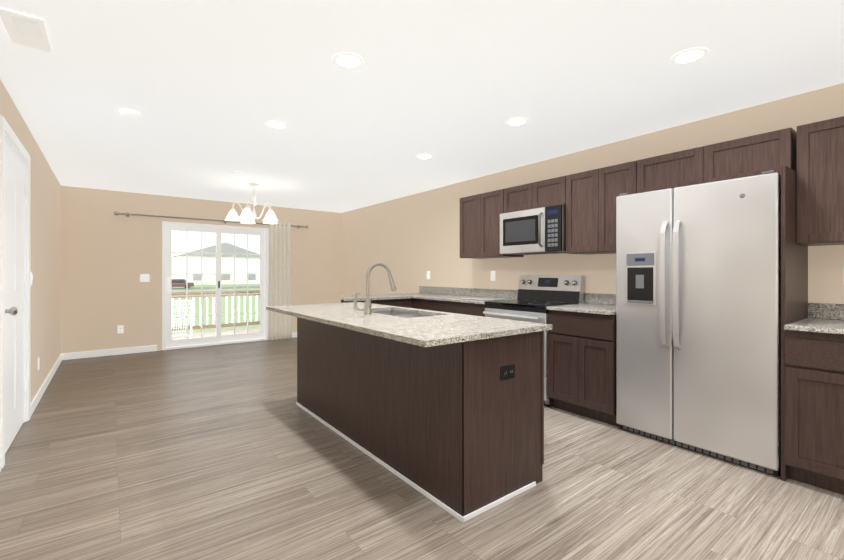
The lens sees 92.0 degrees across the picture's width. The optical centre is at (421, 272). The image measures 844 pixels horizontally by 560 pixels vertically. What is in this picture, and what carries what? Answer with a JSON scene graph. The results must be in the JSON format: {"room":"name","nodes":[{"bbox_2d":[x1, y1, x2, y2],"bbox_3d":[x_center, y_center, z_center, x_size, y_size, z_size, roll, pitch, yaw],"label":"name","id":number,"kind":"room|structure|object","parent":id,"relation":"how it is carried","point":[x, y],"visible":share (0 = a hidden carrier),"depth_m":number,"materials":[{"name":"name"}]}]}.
{"room":"kitchen","nodes":[
{"label":"kitchen","id":0,"kind":"room"},
{"bbox_2d":[0,79,63,420],"bbox_3d":[-2.095,0.000,1.740,0.120,2.440,10.090,0,0,-37],"label":"wall","id":1,"kind":"structure","parent":0,"point":[46,192],"depth_m":4.14,"materials":[{"name":"beige paint"}]},
{"bbox_2d":[0,455,1,470],"bbox_3d":[-0.827,1.172,0.196,0.018,0.094,5.854,0,0,-37],"label":"baseboard","id":2,"kind":"structure","parent":1,"relation":"attached to","point":[0,455],"depth_m":2.51,"materials":[{"name":"white wood"}]},
{"bbox_2d":[5,140,23,453],"bbox_3d":[-2.948,0.160,2.967,0.112,2.105,0.933,0,0,-37],"label":"door","id":3,"kind":"structure","parent":1,"relation":"in","point":[14,292],"depth_m":2.96,"materials":[{"name":"white wood"}]},
{"bbox_2d":[0,115,29,468],"bbox_3d":[-2.994,0.120,2.931,0.136,2.198,1.103,0,0,-37],"label":"door frame","id":4,"kind":"structure","parent":1,"relation":"attached to","point":[8,135],"depth_m":2.60,"materials":[{"name":"white wood"}]},
{"bbox_2d":[30,272,32,284],"bbox_3d":[-3.380,0.050,3.533,0.013,0.116,0.072,0,0,-37],"label":"light switch","id":5,"kind":"object","parent":1,"relation":"attached to","point":[31,277],"visible":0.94,"depth_m":3.52,"materials":[{"name":"white plastic"}]},
{"bbox_2d":[30,353,62,416],"bbox_3d":[-4.161,1.172,4.554,0.013,0.094,2.869,0,0,-37],"label":"baseboard","id":6,"kind":"structure","parent":1,"relation":"attached to","point":[34,403],"depth_m":4.16,"materials":[{"name":"white wood"}]},
{"bbox_2d":[64,186,339,352],"bbox_3d":[-3.371,0.000,7.039,4.230,2.440,0.120,0,0,-37],"label":"wall","id":7,"kind":"structure","parent":0,"point":[92,257],"depth_m":6.19,"materials":[{"name":"beige paint"}]},
{"bbox_2d":[63,345,156,359],"bbox_3d":[-4.572,1.172,6.033,1.094,0.094,0.018,0,0,-37],"label":"baseboard","id":8,"kind":"structure","parent":7,"relation":"attached to","point":[76,355],"depth_m":6.00,"materials":[{"name":"white wood"}]},
{"bbox_2d":[118,325,123,332],"bbox_3d":[-4.503,0.845,6.092,0.072,0.116,0.007,0,0,-37],"label":"electrical outlet","id":9,"kind":"object","parent":7,"relation":"attached to","point":[121,329],"visible":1,"depth_m":6.10,"materials":[{"name":"white plastic"}]},
{"bbox_2d":[140,274,148,281],"bbox_3d":[-4.263,0.080,6.272,0.118,0.116,0.013,0,0,-37],"label":"light switch","id":10,"kind":"object","parent":7,"relation":"attached to","point":[144,277],"visible":1,"depth_m":6.27,"materials":[{"name":"white plastic"}]},
{"bbox_2d":[114,211,239,222],"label":"curtain rod","id":11,"kind":"object","parent":7,"relation":"hanging from","point":[115,213],"depth_m":6.40,"materials":[{"name":"silver metal"}]},
{"bbox_2d":[162,222,268,349],"bbox_3d":[-3.461,0.205,6.944,1.636,2.026,0.153,0,0,-37],"label":"sliding glass door","id":12,"kind":"structure","parent":7,"relation":"in","point":[169,342],"depth_m":6.88,"materials":[{"name":"white plastic"}]},
{"bbox_2d":[256,222,308,339],"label":"curtain","id":13,"kind":"object","parent":7,"relation":"hanging from","point":[279,325],"depth_m":7.42,"materials":[{"name":"beige fabric"}]},
{"bbox_2d":[0,337,843,559],"bbox_3d":[-0.345,1.250,3.077,4.525,0.060,10.090,0,0,-37],"label":"floor","id":14,"kind":"structure","parent":0,"point":[233,451],"depth_m":2.28,"materials":[{"name":"wood"}]},
{"bbox_2d":[341,301,388,304],"bbox_3d":[-0.683,0.773,5.262,0.392,0.890,0.629,0,0,-37],"label":"base cabinet","id":15,"kind":"object","parent":14,"relation":"on","point":[373,302],"depth_m":5.02,"materials":[{"name":"wood"}]},
{"bbox_2d":[389,297,412,307],"bbox_3d":[-0.444,0.773,5.408,0.392,0.890,0.687,0,0,-37],"label":"base cabinet","id":16,"kind":"object","parent":14,"relation":"on","point":[407,302],"depth_m":5.19,"materials":[{"name":"wood"}]},
{"bbox_2d":[341,293,400,300],"bbox_3d":[-0.709,0.313,5.229,0.970,0.028,0.650,0,0,-37],"label":"countertop","id":17,"kind":"structure","parent":16,"relation":"on","point":[375,297],"depth_m":5.01,"materials":[{"name":"grey stone"}]},
{"bbox_2d":[296,318,544,521],"bbox_3d":[-0.204,0.774,3.096,0.705,0.891,2.252,0,0,-37],"label":"kitchen island","id":18,"kind":"object","parent":14,"relation":"on","point":[444,410],"depth_m":2.29,"materials":[{"name":"brown wood"}]},
{"bbox_2d":[266,302,551,345],"bbox_3d":[-0.319,0.314,3.003,0.935,0.028,2.320,0,0,-37],"label":"island countertop","id":19,"kind":"structure","parent":18,"relation":"on","point":[439,328],"depth_m":2.42,"materials":[{"name":"beige stone"}]},
{"bbox_2d":[353,293,359,307],"bbox_3d":[-0.550,0.234,3.448,0.046,0.131,0.098,0,0,-37],"label":"soap dispenser","id":20,"kind":"object","parent":19,"relation":"on","point":[355,303],"visible":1,"depth_m":3.46,"materials":[{"name":"silver metal"}]},
{"bbox_2d":[363,262,395,313],"bbox_3d":[-0.306,0.111,3.024,0.294,0.377,0.095,0,0,-37],"label":"faucet","id":21,"kind":"object","parent":19,"relation":"on","point":[367,307],"visible":1,"depth_m":2.97,"materials":[{"name":"silver metal"}]},
{"bbox_2d":[372,310,429,317],"bbox_3d":[-0.182,0.436,3.139,0.444,0.214,0.834,0,0,-37],"label":"sink","id":22,"kind":"object","parent":19,"relation":"in","point":[401,314],"visible":0.06,"depth_m":3.45,"materials":[{"name":"silver metal"}]},
{"bbox_2d":[413,297,428,309],"bbox_3d":[0.217,0.773,5.320,0.665,0.890,0.409,0,0,-37],"label":"base cabinet","id":23,"kind":"object","parent":14,"relation":"on","point":[418,302],"depth_m":5.13,"materials":[{"name":"wood"}]},
{"bbox_2d":[429,301,452,312],"bbox_3d":[0.494,0.773,4.988,0.627,0.890,0.569,0,0,-37],"label":"base cabinet","id":24,"kind":"object","parent":14,"relation":"on","point":[442,306],"depth_m":4.82,"materials":[{"name":"wood"}]},
{"bbox_2d":[453,301,485,316],"bbox_3d":[0.770,0.773,4.627,0.627,0.890,0.454,0,0,-37],"label":"base cabinet","id":25,"kind":"object","parent":14,"relation":"on","point":[459,307],"depth_m":4.47,"materials":[{"name":"wood"}]},
{"bbox_2d":[401,293,516,304],"bbox_3d":[0.314,0.313,5.206,0.648,0.028,1.928,0,0,-37],"label":"countertop","id":26,"kind":"structure","parent":25,"relation":"on","point":[432,296],"depth_m":4.97,"materials":[{"name":"grey stone"}]},
{"bbox_2d":[462,297,502,300],"bbox_3d":[0.694,0.293,4.620,0.300,0.011,0.400,0,0,-37],"label":"cutting board","id":27,"kind":"object","parent":26,"relation":"on","point":[481,298],"visible":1,"depth_m":4.58,"materials":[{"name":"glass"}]},
{"bbox_2d":[483,275,584,405],"bbox_3d":[1.108,0.622,4.119,0.704,1.194,0.754,0,0,-37],"label":"range","id":28,"kind":"object","parent":14,"relation":"on","point":[537,294],"visible":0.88,"depth_m":4.07,"materials":[{"name":"silver metal"}]},
{"bbox_2d":[546,309,618,426],"bbox_3d":[1.553,0.773,3.602,0.627,0.890,0.598,0,0,-37],"label":"base cabinet","id":29,"kind":"object","parent":14,"relation":"on","point":[581,359],"depth_m":3.38,"materials":[{"name":"wood"}]},
{"bbox_2d":[546,305,615,316],"bbox_3d":[1.545,0.313,3.596,0.648,0.028,0.598,0,0,-37],"label":"countertop","id":30,"kind":"structure","parent":29,"relation":"on","point":[608,310],"depth_m":3.47,"materials":[{"name":"grey stone"}]},
{"bbox_2d":[616,170,780,476],"bbox_3d":[2.015,0.303,2.950,0.665,1.832,0.970,0,0,-37],"label":"refrigerator","id":31,"kind":"object","parent":14,"relation":"on","point":[698,318],"visible":0.94,"depth_m":2.70,"materials":[{"name":"silver metal"}]},
{"bbox_2d":[781,329,843,494],"bbox_3d":[2.518,0.774,2.340,0.627,0.890,0.543,0,0,-37],"label":"base cabinet","id":32,"kind":"object","parent":14,"relation":"on","point":[812,364],"depth_m":2.28,"materials":[{"name":"wood"}]},
{"bbox_2d":[781,317,843,336],"bbox_3d":[2.640,0.314,2.163,0.648,0.028,0.972,0,0,-37],"label":"countertop","id":33,"kind":"structure","parent":32,"relation":"on","point":[807,324],"depth_m":2.33,"materials":[{"name":"beige stone"}]},
{"bbox_2d":[0,0,843,212],"bbox_3d":[-0.345,-1.270,3.077,4.525,0.100,10.090,0,0,-37],"label":"ceiling","id":34,"kind":"structure","parent":0,"point":[206,89],"depth_m":2.61,"materials":[{"name":"white paint"}]},
{"bbox_2d":[0,7,51,51],"bbox_3d":[-1.986,-1.210,2.050,0.160,0.017,0.350,0,0,-37],"label":"ceiling vent","id":35,"kind":"object","parent":34,"relation":"in","point":[26,30],"visible":0.96,"depth_m":2.02,"materials":[{"name":"white plastic"}]},
{"bbox_2d":[119,109,140,118],"bbox_3d":[-2.220,-1.201,3.098,0.136,0.036,0.136,0,0,-37],"label":"recessed light","id":36,"kind":"object","parent":34,"relation":"attached to","point":[129,114],"visible":1,"depth_m":3.06,"materials":[{"name":"white plastic"}]},
{"bbox_2d":[225,183,277,223],"bbox_3d":[-2.313,-0.961,5.585,0.702,0.514,0.683,0,0,-37],"label":"chandelier","id":37,"kind":"object","parent":34,"relation":"hanging from","point":[247,216],"visible":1,"depth_m":5.47,"materials":[{"name":"white glass"}]},
{"bbox_2d":[265,120,287,128],"bbox_3d":[-1.195,-1.217,3.353,0.184,0.004,0.184,0,0,-37],"label":"recessed light","id":38,"kind":"object","parent":34,"relation":"in","point":[276,124],"visible":1,"depth_m":3.34,"materials":[{"name":"white plastic"}]},
{"bbox_2d":[332,52,363,68],"bbox_3d":[-0.424,-1.217,2.344,0.184,0.004,0.184,0,0,-37],"label":"recessed light","id":39,"kind":"object","parent":34,"relation":"in","point":[347,60],"visible":1,"depth_m":2.33,"materials":[{"name":"white plastic"}]},
{"bbox_2d":[416,154,432,158],"bbox_3d":[0.027,-1.217,4.274,0.184,0.004,0.184,0,0,-37],"label":"recessed light","id":40,"kind":"object","parent":34,"relation":"in","point":[424,156],"visible":1,"depth_m":4.26,"materials":[{"name":"white plastic"}]},
{"bbox_2d":[505,118,528,125],"bbox_3d":[0.766,-1.217,3.291,0.184,0.004,0.184,0,0,-37],"label":"recessed light","id":41,"kind":"object","parent":34,"relation":"in","point":[516,121],"visible":1,"depth_m":3.28,"materials":[{"name":"white plastic"}]},
{"bbox_2d":[670,47,708,64],"bbox_3d":[1.503,-1.217,2.293,0.184,0.004,0.184,0,0,-37],"label":"recessed light","id":42,"kind":"object","parent":34,"relation":"in","point":[689,56],"visible":1,"depth_m":2.29,"materials":[{"name":"white plastic"}]},
{"bbox_2d":[340,83,843,303],"bbox_3d":[1.404,0.000,4.414,0.120,2.440,10.090,0,0,-37],"label":"wall","id":43,"kind":"structure","parent":0,"point":[414,235],"depth_m":4.77,"materials":[{"name":"beige paint"}]},
{"bbox_2d":[460,195,475,258],"bbox_3d":[0.719,-0.548,4.925,0.347,0.734,0.406,0,0,-37],"label":"upper cabinet","id":44,"kind":"object","parent":43,"relation":"attached to","point":[467,204],"depth_m":4.87,"materials":[{"name":"brown wood"}]},
{"bbox_2d":[491,271,494,279],"bbox_3d":[0.870,0.035,5.007,0.007,0.116,0.072,0,0,-37],"label":"electrical outlet","id":45,"kind":"object","parent":43,"relation":"attached to","point":[492,275],"visible":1,"depth_m":5.00,"materials":[{"name":"white plastic"}]},
{"bbox_2d":[476,189,523,258],"bbox_3d":[0.896,-0.548,4.693,0.347,0.734,0.406,0,0,-37],"label":"upper cabinet","id":46,"kind":"object","parent":43,"relation":"attached to","point":[489,205],"depth_m":4.60,"materials":[{"name":"brown wood"}]},
{"bbox_2d":[504,185,523,212],"bbox_3d":[1.154,-0.779,4.356,0.347,0.272,0.435,0,0,-37],"label":"upper cabinet","id":47,"kind":"object","parent":43,"relation":"attached to","point":[513,196],"depth_m":4.31,"materials":[{"name":"brown wood"}]},
{"bbox_2d":[524,176,563,209],"bbox_3d":[1.349,-0.779,4.101,0.347,0.272,0.435,0,0,-37],"label":"upper cabinet","id":48,"kind":"object","parent":43,"relation":"attached to","point":[549,192],"depth_m":4.01,"materials":[{"name":"brown wood"}]},
{"bbox_2d":[500,205,565,254],"bbox_3d":[1.207,-0.417,4.194,0.459,0.442,0.752,0,0,-37],"label":"microwave","id":49,"kind":"object","parent":48,"relation":"attached to","point":[538,231],"visible":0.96,"depth_m":4.03,"materials":[{"name":"silver metal"}]},
{"bbox_2d":[564,171,587,254],"bbox_3d":[1.598,-0.548,3.774,0.347,0.734,0.379,0,0,-37],"label":"upper cabinet","id":50,"kind":"object","parent":43,"relation":"attached to","point":[575,185],"depth_m":3.74,"materials":[{"name":"brown wood"}]},
{"bbox_2d":[588,161,635,254],"bbox_3d":[1.759,-0.548,3.564,0.347,0.734,0.378,0,0,-37],"label":"upper cabinet","id":51,"kind":"object","parent":43,"relation":"attached to","point":[605,184],"depth_m":3.52,"materials":[{"name":"brown wood"}]},
{"bbox_2d":[419,286,843,320],"bbox_3d":[1.574,0.249,4.073,0.022,0.100,5.300,0,0,-37],"label":"backsplash","id":52,"kind":"structure","parent":43,"relation":"attached to","point":[811,309],"depth_m":3.94,"materials":[{"name":"grey stone"}]},
{"bbox_2d":[636,149,691,193],"bbox_3d":[2.037,-0.765,3.201,0.347,0.299,0.529,0,0,-37],"label":"upper cabinet","id":53,"kind":"object","parent":43,"relation":"attached to","point":[671,170],"depth_m":3.14,"materials":[{"name":"brown wood"}]},
{"bbox_2d":[692,128,791,184],"bbox_3d":[2.289,-0.765,2.871,0.347,0.299,0.529,0,0,-37],"label":"upper cabinet","id":54,"kind":"object","parent":43,"relation":"attached to","point":[753,155],"depth_m":2.75,"materials":[{"name":"brown wood"}]},
{"bbox_2d":[792,116,843,245],"bbox_3d":[2.629,-0.547,2.425,0.347,0.734,0.543,0,0,-37],"label":"upper cabinet","id":55,"kind":"object","parent":43,"relation":"attached to","point":[811,155],"depth_m":2.46,"materials":[{"name":"brown wood"}]},
{"label":"outside","id":56,"kind":"structure","parent":0,"visible":0},
{"bbox_2d":[172,284,259,332],"bbox_3d":[-61.420,2.516,121.593,350.000,0.030,252.050,0,0,-37],"label":"lawn","id":57,"kind":"structure","parent":56,"point":[238,287],"depth_m":30.54,"materials":[{"name":"green plant"}]},
{"bbox_2d":[172,279,193,287],"bbox_3d":[-39.325,1.753,65.512,4.500,1.500,1.900,0,0,-37],"label":"car","id":58,"kind":"object","parent":57,"relation":"on","point":[181,283],"depth_m":64.96,"materials":[{"name":"metal"}]},
{"bbox_2d":[172,327,259,339],"bbox_3d":[-4.275,1.919,8.124,6.200,1.199,2.698,0,0,-37],"label":"deck","id":59,"kind":"object","parent":57,"relation":"on","point":[237,330],"depth_m":9.03,"materials":[{"name":"white wood"}]},
{"bbox_2d":[172,300,191,337],"bbox_3d":[-4.989,0.935,8.235,0.530,0.767,0.575,0,0,-37],"label":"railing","id":60,"kind":"object","parent":59,"relation":"on","point":[190,313],"depth_m":8.17,"materials":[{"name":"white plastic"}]},
{"bbox_2d":[172,290,259,330],"bbox_3d":[-5.045,0.869,9.133,6.200,0.899,0.094,0,0,-37],"label":"deck railing","id":61,"kind":"object","parent":59,"relation":"on","point":[244,323],"depth_m":9.40,"materials":[{"name":"white wood"}]},
{"bbox_2d":[172,242,259,284],"bbox_3d":[-47.191,-2.088,94.741,18.799,9.200,14.800,0,0,-37],"label":"house","id":62,"kind":"structure","parent":57,"relation":"on","point":[207,263],"depth_m":88.42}
]}

